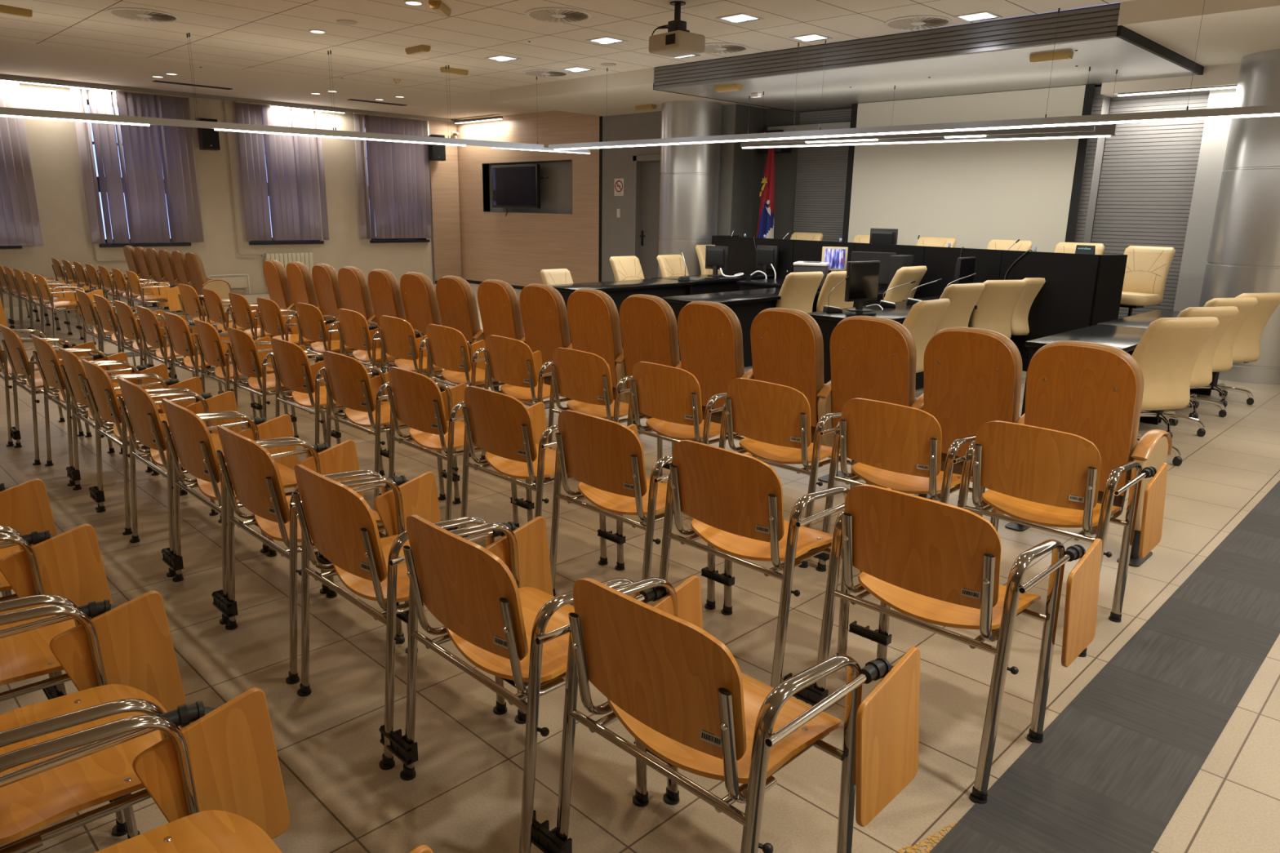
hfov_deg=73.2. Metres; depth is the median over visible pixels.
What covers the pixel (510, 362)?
chair
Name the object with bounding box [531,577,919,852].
chair
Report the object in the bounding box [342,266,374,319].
chair backrest
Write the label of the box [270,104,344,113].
lamp
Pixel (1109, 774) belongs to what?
floor strip
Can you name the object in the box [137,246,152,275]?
cushion
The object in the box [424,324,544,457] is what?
chair
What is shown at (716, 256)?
monitor
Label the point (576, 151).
diffuser
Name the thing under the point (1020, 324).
office chair
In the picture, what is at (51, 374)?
chair
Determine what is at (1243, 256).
column
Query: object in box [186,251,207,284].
cushion
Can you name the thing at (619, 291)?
meeting table
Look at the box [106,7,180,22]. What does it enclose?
ceiling vent
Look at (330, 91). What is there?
recessed light
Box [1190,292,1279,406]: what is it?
office chair
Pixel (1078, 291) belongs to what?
desk
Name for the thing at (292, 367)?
chair
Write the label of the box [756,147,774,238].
flag
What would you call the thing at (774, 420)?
chair
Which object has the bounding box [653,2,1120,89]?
ceiling soffit
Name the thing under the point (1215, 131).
wall
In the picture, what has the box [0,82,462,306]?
wall
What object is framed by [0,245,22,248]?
window
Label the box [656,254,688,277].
office chair
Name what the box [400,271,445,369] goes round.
chair
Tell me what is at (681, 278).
desk microphone
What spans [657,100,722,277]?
column
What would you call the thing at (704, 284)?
meeting table
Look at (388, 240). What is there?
window
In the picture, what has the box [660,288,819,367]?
meeting table
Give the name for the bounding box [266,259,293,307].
cushion
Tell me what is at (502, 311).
cushion
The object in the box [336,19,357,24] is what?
ceiling speaker
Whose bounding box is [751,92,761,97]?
sensor
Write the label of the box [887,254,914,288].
monitor
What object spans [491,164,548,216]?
television
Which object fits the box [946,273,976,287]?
desk microphone
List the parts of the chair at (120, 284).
backrest, seat frame, leg, seat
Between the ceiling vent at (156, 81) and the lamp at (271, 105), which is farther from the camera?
the lamp at (271, 105)
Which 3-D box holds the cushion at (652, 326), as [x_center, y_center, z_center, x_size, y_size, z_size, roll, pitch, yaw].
[0.073,-0.599,5.973,0.484,0.632,0.191,14,19,43]
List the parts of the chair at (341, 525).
leg, backrest, armrest, seat frame, seat, leg, knob, leg, armrest, tablet rod, leg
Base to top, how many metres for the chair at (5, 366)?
0.841 m
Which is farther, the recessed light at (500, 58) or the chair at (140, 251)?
the chair at (140, 251)
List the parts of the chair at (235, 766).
armrest, seat frame, tablet rod, armrest, seat, leg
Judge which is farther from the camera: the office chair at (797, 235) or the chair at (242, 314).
the office chair at (797, 235)
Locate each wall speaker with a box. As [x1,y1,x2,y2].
[196,118,220,151]
[428,134,445,160]
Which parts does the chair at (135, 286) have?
backrest, leg, armrest, seat frame, seat, tablet rod, armrest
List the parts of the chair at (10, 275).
backrest, leg, leg, leg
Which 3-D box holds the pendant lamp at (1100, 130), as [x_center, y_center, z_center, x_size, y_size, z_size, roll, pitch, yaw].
[3.197,-3.737,10.314,4.526,0.666,0.060,11,17,35]
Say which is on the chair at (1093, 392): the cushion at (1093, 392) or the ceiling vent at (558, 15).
the cushion at (1093, 392)
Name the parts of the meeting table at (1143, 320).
leg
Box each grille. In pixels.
[431,135,444,159]
[665,33,675,44]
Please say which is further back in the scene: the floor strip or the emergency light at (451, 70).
the emergency light at (451, 70)
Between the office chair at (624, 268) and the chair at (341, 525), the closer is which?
the chair at (341, 525)
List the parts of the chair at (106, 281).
backrest, leg, seat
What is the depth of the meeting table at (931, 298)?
9.00 m
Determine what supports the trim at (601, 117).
attached to the wall at (513, 248)
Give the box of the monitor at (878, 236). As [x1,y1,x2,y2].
[869,227,897,244]
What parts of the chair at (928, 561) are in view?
leg, armrest, leg, backrest, seat frame, seat, leg, knob, armrest, leg, tablet rod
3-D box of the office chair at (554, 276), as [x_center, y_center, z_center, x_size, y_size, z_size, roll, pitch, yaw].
[-0.881,-1.461,10.527,0.614,0.879,0.574,14,19,43]
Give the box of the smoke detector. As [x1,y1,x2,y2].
[392,78,400,84]
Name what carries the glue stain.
on the floor
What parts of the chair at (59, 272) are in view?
backrest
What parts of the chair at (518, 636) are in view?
leg, armrest, backrest, seat frame, seat, leg, leg, knob, armrest, tablet rod, leg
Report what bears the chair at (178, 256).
on the floor
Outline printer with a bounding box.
[793,261,829,286]
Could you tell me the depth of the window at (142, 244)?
14.14 m
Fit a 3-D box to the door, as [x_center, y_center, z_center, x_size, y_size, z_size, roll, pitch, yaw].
[0.289,-3.324,14.695,1.048,2.504,0.180,14,19,43]
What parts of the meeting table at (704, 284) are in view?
modesty panel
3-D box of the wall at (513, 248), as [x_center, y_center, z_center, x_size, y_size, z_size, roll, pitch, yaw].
[-1.123,-4.133,16.063,7.480,3.360,0.300,14,19,43]
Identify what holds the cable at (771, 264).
hanging from the monitor at (766, 255)
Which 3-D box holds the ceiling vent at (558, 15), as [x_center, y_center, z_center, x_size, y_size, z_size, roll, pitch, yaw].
[-0.761,-3.841,8.059,0.620,0.018,0.620,14,19,43]
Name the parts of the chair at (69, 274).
backrest, seat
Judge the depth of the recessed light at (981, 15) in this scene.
7.82 m
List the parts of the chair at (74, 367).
leg, backrest, leg, armrest, seat frame, seat, tablet rod, armrest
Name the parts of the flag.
emblem crown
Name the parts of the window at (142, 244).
sill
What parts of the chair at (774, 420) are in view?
leg, armrest, backrest, seat, seat frame, leg, knob, armrest, tablet rod, leg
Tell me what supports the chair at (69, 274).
on the floor
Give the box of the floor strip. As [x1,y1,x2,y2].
[928,480,1279,852]
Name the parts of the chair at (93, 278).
backrest, seat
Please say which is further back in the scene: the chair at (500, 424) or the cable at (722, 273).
the cable at (722, 273)
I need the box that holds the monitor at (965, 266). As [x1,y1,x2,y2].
[953,257,976,284]
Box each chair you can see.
[0,265,53,328]
[0,269,44,321]
[0,297,7,328]
[0,324,130,465]
[0,328,97,446]
[0,478,57,596]
[0,524,113,678]
[0,533,186,836]
[0,604,290,852]
[0,715,433,852]
[3,266,65,329]
[13,268,76,337]
[23,271,89,339]
[31,333,169,486]
[35,274,103,345]
[50,257,98,284]
[57,346,203,510]
[61,259,112,315]
[72,261,125,316]
[75,288,164,366]
[81,359,241,535]
[84,263,139,306]
[93,293,186,373]
[97,266,156,316]
[111,267,169,317]
[113,300,210,378]
[116,376,298,577]
[123,244,159,306]
[125,271,182,314]
[134,246,168,309]
[135,305,232,394]
[146,247,182,312]
[158,248,188,315]
[160,398,364,624]
[163,311,274,417]
[171,250,212,317]
[177,283,260,373]
[185,251,231,309]
[194,319,306,417]
[201,288,288,373]
[211,425,440,684]
[226,327,343,443]
[227,292,317,391]
[256,297,352,395]
[262,259,311,358]
[269,337,402,475]
[286,261,319,311]
[292,464,553,770]
[294,302,395,370]
[311,263,365,365]
[321,351,466,511]
[336,308,442,413]
[337,266,388,372]
[368,268,406,359]
[377,315,485,386]
[379,366,548,529]
[379,514,702,852]
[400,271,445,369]
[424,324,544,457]
[435,275,499,391]
[444,386,637,565]
[477,279,555,408]
[480,334,609,479]
[519,283,572,385]
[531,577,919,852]
[540,268,573,284]
[543,347,662,483]
[549,409,751,609]
[567,288,644,430]
[608,255,644,280]
[619,293,702,441]
[626,361,751,534]
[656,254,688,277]
[657,440,891,688]
[677,300,755,457]
[695,244,722,275]
[718,377,870,568]
[750,307,849,482]
[775,271,823,312]
[782,484,1102,804]
[790,231,823,240]
[808,398,1004,572]
[816,271,853,311]
[829,315,939,498]
[852,234,870,243]
[884,266,927,302]
[902,298,950,373]
[915,236,956,247]
[923,326,1029,531]
[933,283,985,334]
[956,421,1168,657]
[968,280,1026,338]
[986,239,1032,251]
[1011,277,1045,336]
[1024,340,1172,567]
[1053,241,1105,254]
[1120,245,1175,316]
[1131,316,1219,466]
[1140,306,1239,438]
[1188,297,1257,418]
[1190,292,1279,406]
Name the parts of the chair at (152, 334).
leg, backrest, seat frame, leg, armrest, seat, armrest, tablet rod, leg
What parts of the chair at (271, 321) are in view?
backrest, armrest, leg, seat, armrest, tablet rod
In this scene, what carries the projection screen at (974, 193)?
hanging from the ceiling at (1008, 69)
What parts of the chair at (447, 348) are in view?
leg, backrest, armrest, seat, seat frame, leg, armrest, tablet rod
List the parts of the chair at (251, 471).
leg, backrest, armrest, leg, seat frame, seat, leg, tablet rod, armrest, leg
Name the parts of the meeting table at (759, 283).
leg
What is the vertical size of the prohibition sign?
0.290 m
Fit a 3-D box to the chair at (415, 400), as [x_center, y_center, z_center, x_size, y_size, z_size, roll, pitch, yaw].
[-0.932,0.086,4.442,0.604,0.841,0.744,-13,19,-43]
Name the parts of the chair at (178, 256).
arm panel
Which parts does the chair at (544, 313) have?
tip seat, armrest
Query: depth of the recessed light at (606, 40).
9.22 m
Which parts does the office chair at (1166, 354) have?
arm, backrest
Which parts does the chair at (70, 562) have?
leg, tablet rod, seat frame, seat, armrest, leg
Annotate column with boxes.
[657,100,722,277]
[1198,48,1279,384]
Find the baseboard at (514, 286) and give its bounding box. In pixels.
[435,279,524,289]
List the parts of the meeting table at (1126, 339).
leg, leg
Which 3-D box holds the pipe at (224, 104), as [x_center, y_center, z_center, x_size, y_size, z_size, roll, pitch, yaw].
[-7.031,-4.352,15.255,0.032,2.616,0.397,14,19,43]
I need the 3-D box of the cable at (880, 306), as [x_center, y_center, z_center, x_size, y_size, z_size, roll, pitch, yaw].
[2.189,-1.101,7.942,0.082,0.037,0.299,-3,15,-14]
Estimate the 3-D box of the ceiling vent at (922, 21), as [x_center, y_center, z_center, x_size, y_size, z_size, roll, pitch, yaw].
[2.619,-3.800,8.124,0.620,0.018,0.620,14,19,43]
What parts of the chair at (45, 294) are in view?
leg, backrest, leg, armrest, seat frame, seat, tablet rod, armrest, leg, leg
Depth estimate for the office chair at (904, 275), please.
9.46 m
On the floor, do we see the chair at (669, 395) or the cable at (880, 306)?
the chair at (669, 395)
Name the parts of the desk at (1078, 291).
panel, panel, panel, panel, panel, panel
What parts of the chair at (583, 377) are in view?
leg, armrest, backrest, seat frame, seat, leg, armrest, tablet rod, leg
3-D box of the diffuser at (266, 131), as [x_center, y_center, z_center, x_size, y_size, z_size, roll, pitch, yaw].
[-3.518,-3.511,10.495,3.058,0.018,0.052,-10,18,-37]
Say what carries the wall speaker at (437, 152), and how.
attached to the wall at (53, 147)
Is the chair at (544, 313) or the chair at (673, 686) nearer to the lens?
the chair at (673, 686)
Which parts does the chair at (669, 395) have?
leg, armrest, backrest, leg, seat, seat frame, leg, armrest, tablet rod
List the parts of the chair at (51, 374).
leg, backrest, seat frame, leg, armrest, seat, tablet rod, armrest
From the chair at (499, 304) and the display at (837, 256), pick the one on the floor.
the chair at (499, 304)
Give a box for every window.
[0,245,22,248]
[86,100,191,247]
[248,133,324,244]
[364,129,430,243]
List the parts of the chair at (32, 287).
backrest, leg, seat frame, leg, armrest, seat, leg, leg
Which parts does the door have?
handle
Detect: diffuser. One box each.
[0,114,149,125]
[214,128,466,146]
[491,147,588,153]
[554,112,1279,150]
[742,134,1110,148]
[805,138,878,142]
[944,134,986,137]
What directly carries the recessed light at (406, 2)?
in the ceiling at (268, 36)
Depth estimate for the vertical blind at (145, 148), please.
14.04 m
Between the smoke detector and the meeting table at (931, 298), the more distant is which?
the smoke detector
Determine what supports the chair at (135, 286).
on the floor
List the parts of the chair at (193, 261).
tip seat, armrest, arm panel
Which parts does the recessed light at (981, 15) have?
lit panel, lit panel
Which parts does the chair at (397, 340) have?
leg, backrest, armrest, seat frame, seat, leg, armrest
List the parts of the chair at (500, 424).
leg, armrest, backrest, seat frame, seat, leg, leg, knob, armrest, tablet rod, leg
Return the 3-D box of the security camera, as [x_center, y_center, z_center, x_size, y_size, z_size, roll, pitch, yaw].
[-3.860,-6.118,18.002,0.210,0.083,0.068,14,19,43]
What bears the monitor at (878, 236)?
on the desk at (1078, 291)
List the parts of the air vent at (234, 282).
casing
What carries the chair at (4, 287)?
on the floor
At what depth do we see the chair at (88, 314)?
7.60 m
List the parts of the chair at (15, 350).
backrest, leg, leg, seat frame, seat, armrest, tablet rod, armrest, leg, leg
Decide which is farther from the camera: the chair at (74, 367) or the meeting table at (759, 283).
the meeting table at (759, 283)
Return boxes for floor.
[0,283,1279,852]
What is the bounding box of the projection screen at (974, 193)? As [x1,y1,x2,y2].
[841,84,1095,252]
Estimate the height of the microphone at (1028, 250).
0.472 m
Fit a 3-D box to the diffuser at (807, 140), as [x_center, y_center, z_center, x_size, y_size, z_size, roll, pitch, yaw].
[2.459,-3.496,10.550,0.928,0.018,0.052,11,17,36]
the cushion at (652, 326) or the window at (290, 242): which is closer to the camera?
the cushion at (652, 326)
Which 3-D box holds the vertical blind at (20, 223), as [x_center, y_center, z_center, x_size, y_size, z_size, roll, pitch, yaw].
[-9.789,-3.823,12.423,0.120,2.405,1.700,14,19,43]
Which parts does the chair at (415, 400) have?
leg, backrest, armrest, seat frame, seat, leg, leg, tablet rod, armrest, leg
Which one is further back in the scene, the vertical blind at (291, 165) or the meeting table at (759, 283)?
the vertical blind at (291, 165)
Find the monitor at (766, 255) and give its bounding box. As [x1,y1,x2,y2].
[755,244,778,276]
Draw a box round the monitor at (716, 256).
[705,245,728,276]
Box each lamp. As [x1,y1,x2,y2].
[0,32,590,153]
[0,78,115,91]
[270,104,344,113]
[454,115,502,124]
[548,0,1279,150]
[740,69,1117,148]
[751,66,1095,143]
[1117,84,1237,96]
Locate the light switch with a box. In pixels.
[617,208,620,217]
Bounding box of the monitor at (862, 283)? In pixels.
[844,260,880,311]
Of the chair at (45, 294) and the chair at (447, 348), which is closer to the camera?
the chair at (447, 348)
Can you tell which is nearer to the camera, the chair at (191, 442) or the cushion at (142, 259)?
the chair at (191, 442)
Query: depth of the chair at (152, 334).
6.49 m
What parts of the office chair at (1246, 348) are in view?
arm, arm, arm, arm, backrest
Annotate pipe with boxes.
[93,243,126,261]
[223,101,260,255]
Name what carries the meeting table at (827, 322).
on the floor
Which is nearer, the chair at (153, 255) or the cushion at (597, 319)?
the cushion at (597, 319)
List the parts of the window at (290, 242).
pane, sill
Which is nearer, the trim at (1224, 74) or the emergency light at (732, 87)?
the trim at (1224, 74)
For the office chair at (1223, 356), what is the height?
0.999 m
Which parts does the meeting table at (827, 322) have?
leg, modesty panel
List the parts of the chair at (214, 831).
armrest, seat, leg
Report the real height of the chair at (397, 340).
0.841 m
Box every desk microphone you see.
[678,248,689,280]
[822,275,848,312]
[879,280,915,307]
[906,278,942,304]
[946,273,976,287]
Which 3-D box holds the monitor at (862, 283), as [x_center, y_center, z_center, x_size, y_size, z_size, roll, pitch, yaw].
[1.996,-1.267,7.774,0.420,0.440,0.220,-10,18,-36]
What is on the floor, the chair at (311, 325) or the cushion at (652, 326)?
the chair at (311, 325)
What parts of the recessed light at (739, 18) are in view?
lit panel, lit panel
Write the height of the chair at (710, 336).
1.044 m
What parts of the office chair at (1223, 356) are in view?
arm, arm, arm, backrest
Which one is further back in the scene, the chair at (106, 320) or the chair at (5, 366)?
the chair at (106, 320)
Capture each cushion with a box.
[124,244,140,274]
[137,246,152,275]
[147,247,164,277]
[161,248,177,279]
[173,250,191,281]
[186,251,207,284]
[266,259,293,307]
[484,279,524,340]
[526,283,571,347]
[574,288,622,365]
[627,293,679,367]
[684,300,744,377]
[759,307,823,414]
[838,315,916,407]
[929,326,1022,422]
[1029,340,1144,480]
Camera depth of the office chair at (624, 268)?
11.41 m
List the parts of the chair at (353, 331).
leg, backrest, armrest, seat, leg, seat frame, armrest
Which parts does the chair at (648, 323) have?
armrest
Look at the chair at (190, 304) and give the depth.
8.29 m
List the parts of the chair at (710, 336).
tip seat, armrest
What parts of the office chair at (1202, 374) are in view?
arm, arm, arm, arm, arm, backrest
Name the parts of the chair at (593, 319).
tip seat, armrest, arm panel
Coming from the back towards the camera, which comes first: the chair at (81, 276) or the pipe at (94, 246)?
the pipe at (94, 246)
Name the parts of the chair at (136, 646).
armrest, seat frame, tablet rod, seat, armrest, leg, leg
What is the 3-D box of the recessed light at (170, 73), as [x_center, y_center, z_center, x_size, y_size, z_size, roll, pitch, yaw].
[-6.599,-4.969,12.147,0.170,0.012,0.170,14,19,43]
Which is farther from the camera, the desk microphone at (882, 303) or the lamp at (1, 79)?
the lamp at (1, 79)
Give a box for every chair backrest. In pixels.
[315,263,344,308]
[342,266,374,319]
[372,268,406,319]
[404,271,441,324]
[442,275,480,340]
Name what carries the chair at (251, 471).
on the floor
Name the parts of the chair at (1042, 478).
leg, armrest, leg, backrest, seat frame, seat, leg, knob, armrest, leg, tablet rod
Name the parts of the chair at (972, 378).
tip seat, foot plate, armrest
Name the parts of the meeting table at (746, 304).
leg, modesty panel, leg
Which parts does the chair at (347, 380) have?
leg, backrest, armrest, seat frame, seat, leg, tablet rod, armrest, leg, leg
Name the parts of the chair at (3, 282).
leg, backrest, leg, leg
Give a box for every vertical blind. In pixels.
[0,80,43,245]
[70,87,204,243]
[234,101,328,240]
[352,112,431,239]
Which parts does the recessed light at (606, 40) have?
lit panel, lit panel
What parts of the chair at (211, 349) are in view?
leg, backrest, armrest, leg, seat frame, seat, armrest, tablet rod, leg, leg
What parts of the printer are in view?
lid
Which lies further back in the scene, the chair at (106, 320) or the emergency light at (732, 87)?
the emergency light at (732, 87)
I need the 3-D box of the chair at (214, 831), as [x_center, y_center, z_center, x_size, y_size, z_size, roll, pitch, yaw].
[-0.767,0.847,1.418,0.744,0.841,0.604,14,19,43]
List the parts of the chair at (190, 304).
backrest, seat, armrest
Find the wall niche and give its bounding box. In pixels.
[488,160,571,213]
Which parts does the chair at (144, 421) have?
leg, backrest, armrest, leg, seat frame, seat, armrest, tablet rod, leg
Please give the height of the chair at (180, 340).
0.841 m
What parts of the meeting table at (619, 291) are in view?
leg, modesty panel, leg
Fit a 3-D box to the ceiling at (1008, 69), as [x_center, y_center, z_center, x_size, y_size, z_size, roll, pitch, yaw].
[3.317,-4.210,10.305,5.430,0.260,3.330,14,19,43]
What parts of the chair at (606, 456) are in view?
leg, armrest, backrest, seat frame, leg, seat, leg, knob, armrest, tablet rod, leg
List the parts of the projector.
casing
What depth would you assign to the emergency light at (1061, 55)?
8.12 m
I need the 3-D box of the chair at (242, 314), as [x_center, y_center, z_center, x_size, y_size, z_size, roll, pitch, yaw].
[-3.348,-0.802,7.821,0.654,0.838,0.602,14,19,43]
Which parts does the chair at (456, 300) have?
armrest, arm panel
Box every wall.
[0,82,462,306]
[456,104,735,286]
[730,103,766,237]
[762,90,1209,318]
[793,108,851,241]
[1074,86,1111,243]
[1090,97,1111,243]
[1173,88,1236,311]
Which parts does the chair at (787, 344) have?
tip seat, armrest, arm panel, foot plate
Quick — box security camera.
[451,131,458,135]
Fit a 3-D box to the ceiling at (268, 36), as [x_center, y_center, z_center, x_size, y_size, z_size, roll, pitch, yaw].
[-2.354,-3.386,5.897,19.410,0.100,16.320,14,19,43]
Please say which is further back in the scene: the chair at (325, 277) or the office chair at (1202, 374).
the chair at (325, 277)
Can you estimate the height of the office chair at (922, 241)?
1.059 m
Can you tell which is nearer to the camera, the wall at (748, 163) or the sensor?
the sensor
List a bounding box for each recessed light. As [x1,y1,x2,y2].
[151,75,164,77]
[164,72,177,75]
[308,29,326,33]
[326,89,337,92]
[404,0,423,4]
[484,54,521,62]
[560,66,595,72]
[586,35,627,44]
[665,53,700,58]
[715,12,764,23]
[789,33,832,42]
[953,10,1002,22]
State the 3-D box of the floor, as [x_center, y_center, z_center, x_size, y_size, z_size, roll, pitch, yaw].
[-2.251,-0.165,7.326,20.030,0.120,17.400,14,19,43]
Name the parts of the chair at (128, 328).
leg, backrest, seat frame, leg, armrest, seat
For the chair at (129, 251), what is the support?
on the floor
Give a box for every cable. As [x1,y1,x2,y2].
[720,267,743,277]
[750,270,767,279]
[770,263,776,279]
[866,304,883,311]
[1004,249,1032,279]
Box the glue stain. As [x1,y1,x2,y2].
[897,823,955,852]
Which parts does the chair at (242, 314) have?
backrest, armrest, leg, seat, armrest, tablet rod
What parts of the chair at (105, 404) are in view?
leg, backrest, seat frame, leg, armrest, seat, tablet rod, armrest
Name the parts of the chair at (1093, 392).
tip seat, foot plate, arm panel, armrest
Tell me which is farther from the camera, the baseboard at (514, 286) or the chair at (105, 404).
the baseboard at (514, 286)
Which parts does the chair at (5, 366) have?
backrest, leg, seat frame, seat, armrest, tablet rod, armrest, leg, leg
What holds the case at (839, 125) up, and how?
attached to the wall
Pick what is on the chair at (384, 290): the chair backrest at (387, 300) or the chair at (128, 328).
the chair backrest at (387, 300)
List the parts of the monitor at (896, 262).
panel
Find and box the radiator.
[261,252,313,278]
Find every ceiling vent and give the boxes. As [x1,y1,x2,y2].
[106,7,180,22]
[151,80,232,89]
[347,98,407,106]
[522,69,568,77]
[524,7,591,22]
[704,42,749,53]
[884,14,952,30]
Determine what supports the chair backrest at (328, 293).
on the chair at (325, 277)
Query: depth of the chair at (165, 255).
12.49 m
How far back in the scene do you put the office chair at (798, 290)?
9.07 m
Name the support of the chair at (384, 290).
on the floor
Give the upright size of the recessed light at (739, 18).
0.020 m
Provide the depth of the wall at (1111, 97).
10.45 m
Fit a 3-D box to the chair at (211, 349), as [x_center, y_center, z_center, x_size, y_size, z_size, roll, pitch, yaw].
[-2.732,-0.345,6.040,0.602,0.839,0.642,-13,19,-43]
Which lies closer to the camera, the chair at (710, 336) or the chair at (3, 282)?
the chair at (710, 336)
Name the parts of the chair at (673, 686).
leg, armrest, backrest, leg, seat frame, seat, leg, knob, armrest, tablet rod, leg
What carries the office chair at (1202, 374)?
on the floor
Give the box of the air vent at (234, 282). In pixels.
[207,273,250,293]
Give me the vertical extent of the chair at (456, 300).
1.044 m
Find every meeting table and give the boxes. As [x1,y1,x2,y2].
[549,278,694,347]
[651,272,773,294]
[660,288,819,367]
[737,278,919,306]
[806,300,974,390]
[902,295,977,309]
[1021,324,1159,424]
[1097,310,1211,422]
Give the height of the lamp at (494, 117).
0.062 m
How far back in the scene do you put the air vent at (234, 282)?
15.46 m
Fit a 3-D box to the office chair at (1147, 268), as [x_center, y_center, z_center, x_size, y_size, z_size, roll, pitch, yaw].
[5.330,-1.429,9.302,0.698,0.999,0.652,-10,18,-38]
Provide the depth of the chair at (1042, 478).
3.32 m
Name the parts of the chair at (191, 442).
leg, backrest, armrest, leg, seat frame, seat, armrest, tablet rod, leg, leg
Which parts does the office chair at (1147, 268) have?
seat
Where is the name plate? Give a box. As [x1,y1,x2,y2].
[1075,244,1095,254]
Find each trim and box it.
[0,73,459,122]
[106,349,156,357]
[427,120,435,284]
[481,159,572,213]
[598,115,602,281]
[653,25,1204,111]
[1100,63,1240,97]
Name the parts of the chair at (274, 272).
armrest, arm panel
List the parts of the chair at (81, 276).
backrest, seat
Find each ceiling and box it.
[0,0,1133,119]
[489,0,1279,115]
[658,36,1198,111]
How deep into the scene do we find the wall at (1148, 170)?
10.09 m
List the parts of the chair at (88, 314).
leg, backrest, seat frame, leg, seat, leg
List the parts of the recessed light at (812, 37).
lit panel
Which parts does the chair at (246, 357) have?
leg, backrest, armrest, seat frame, leg, seat, tablet rod, armrest, leg, leg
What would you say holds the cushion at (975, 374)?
on the chair at (972, 378)
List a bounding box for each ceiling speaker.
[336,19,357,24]
[600,62,616,66]
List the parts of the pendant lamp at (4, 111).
pendant lamp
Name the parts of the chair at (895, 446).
leg, armrest, backrest, seat frame, seat, leg, tablet rod, armrest, leg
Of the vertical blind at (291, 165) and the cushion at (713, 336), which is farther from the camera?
the vertical blind at (291, 165)
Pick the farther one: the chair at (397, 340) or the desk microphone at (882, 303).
the desk microphone at (882, 303)
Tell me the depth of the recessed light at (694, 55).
10.07 m
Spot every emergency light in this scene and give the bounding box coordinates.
[0,4,32,17]
[404,44,431,54]
[428,0,451,16]
[440,66,468,75]
[635,103,656,110]
[714,84,742,92]
[1029,50,1073,62]
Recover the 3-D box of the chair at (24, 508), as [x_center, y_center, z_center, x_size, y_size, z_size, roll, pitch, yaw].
[-2.501,0.400,3.083,0.604,0.841,0.650,-13,20,-43]
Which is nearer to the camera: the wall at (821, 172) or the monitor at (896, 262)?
the monitor at (896, 262)
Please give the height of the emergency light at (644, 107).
0.064 m
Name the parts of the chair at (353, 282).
armrest, arm panel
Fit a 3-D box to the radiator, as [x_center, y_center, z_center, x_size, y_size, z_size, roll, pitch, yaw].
[-6.549,-2.939,16.074,0.085,0.580,0.960,14,19,43]
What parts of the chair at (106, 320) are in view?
leg, backrest, seat frame, armrest, leg, seat, leg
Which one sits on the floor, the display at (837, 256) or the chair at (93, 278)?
the chair at (93, 278)
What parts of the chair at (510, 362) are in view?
leg, backrest, seat, seat frame, leg, armrest, tablet rod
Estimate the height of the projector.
0.410 m
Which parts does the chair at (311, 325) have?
leg, backrest, armrest, leg, seat, seat frame, tablet rod, armrest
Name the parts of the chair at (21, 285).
backrest, leg, seat frame, leg, seat, leg, leg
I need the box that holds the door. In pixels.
[631,154,660,279]
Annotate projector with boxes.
[648,0,705,57]
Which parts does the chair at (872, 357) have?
armrest, foot plate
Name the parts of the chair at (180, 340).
leg, backrest, armrest, leg, seat frame, seat, armrest, tablet rod, leg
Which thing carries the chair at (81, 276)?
on the floor
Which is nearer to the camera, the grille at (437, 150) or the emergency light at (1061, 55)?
the emergency light at (1061, 55)
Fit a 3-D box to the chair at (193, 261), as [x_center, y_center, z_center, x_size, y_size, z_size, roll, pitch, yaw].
[-6.059,-1.981,12.128,0.472,0.940,0.443,14,19,43]
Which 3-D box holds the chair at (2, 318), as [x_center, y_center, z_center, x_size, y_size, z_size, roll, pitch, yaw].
[-6.889,-1.106,8.787,0.652,0.841,0.604,14,19,43]
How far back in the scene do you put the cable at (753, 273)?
11.62 m
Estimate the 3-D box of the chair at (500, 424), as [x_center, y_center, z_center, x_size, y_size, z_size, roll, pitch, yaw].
[-0.466,0.199,4.021,0.744,0.841,0.604,14,19,43]
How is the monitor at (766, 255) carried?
on the meeting table at (704, 284)
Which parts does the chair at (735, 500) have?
leg, armrest, leg, backrest, seat frame, seat, leg, knob, armrest, tablet rod, leg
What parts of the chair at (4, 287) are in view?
leg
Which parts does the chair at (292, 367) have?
leg, backrest, armrest, seat frame, seat, leg, leg, tablet rod, armrest, leg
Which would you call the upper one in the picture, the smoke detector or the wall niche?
the smoke detector
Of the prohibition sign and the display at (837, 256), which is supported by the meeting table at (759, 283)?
the display at (837, 256)
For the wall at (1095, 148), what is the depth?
10.26 m
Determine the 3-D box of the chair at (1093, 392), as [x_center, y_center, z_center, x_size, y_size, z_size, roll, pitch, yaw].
[2.215,0.094,4.206,0.586,1.044,0.492,14,19,43]
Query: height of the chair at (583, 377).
0.841 m
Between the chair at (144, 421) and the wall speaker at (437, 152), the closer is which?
the chair at (144, 421)
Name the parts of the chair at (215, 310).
backrest, armrest, seat, tablet rod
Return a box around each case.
[767,121,850,131]
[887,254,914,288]
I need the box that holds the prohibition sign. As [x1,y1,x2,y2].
[614,177,623,195]
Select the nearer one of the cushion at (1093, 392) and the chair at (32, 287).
the cushion at (1093, 392)
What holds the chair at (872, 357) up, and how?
on the floor
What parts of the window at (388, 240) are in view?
sill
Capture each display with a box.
[821,246,848,271]
[850,251,896,288]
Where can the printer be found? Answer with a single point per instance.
(799, 266)
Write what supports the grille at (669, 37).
attached to the projector
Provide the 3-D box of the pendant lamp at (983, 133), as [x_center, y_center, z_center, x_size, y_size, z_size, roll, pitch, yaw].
[3.092,-3.674,10.016,4.036,0.646,0.060,11,17,36]

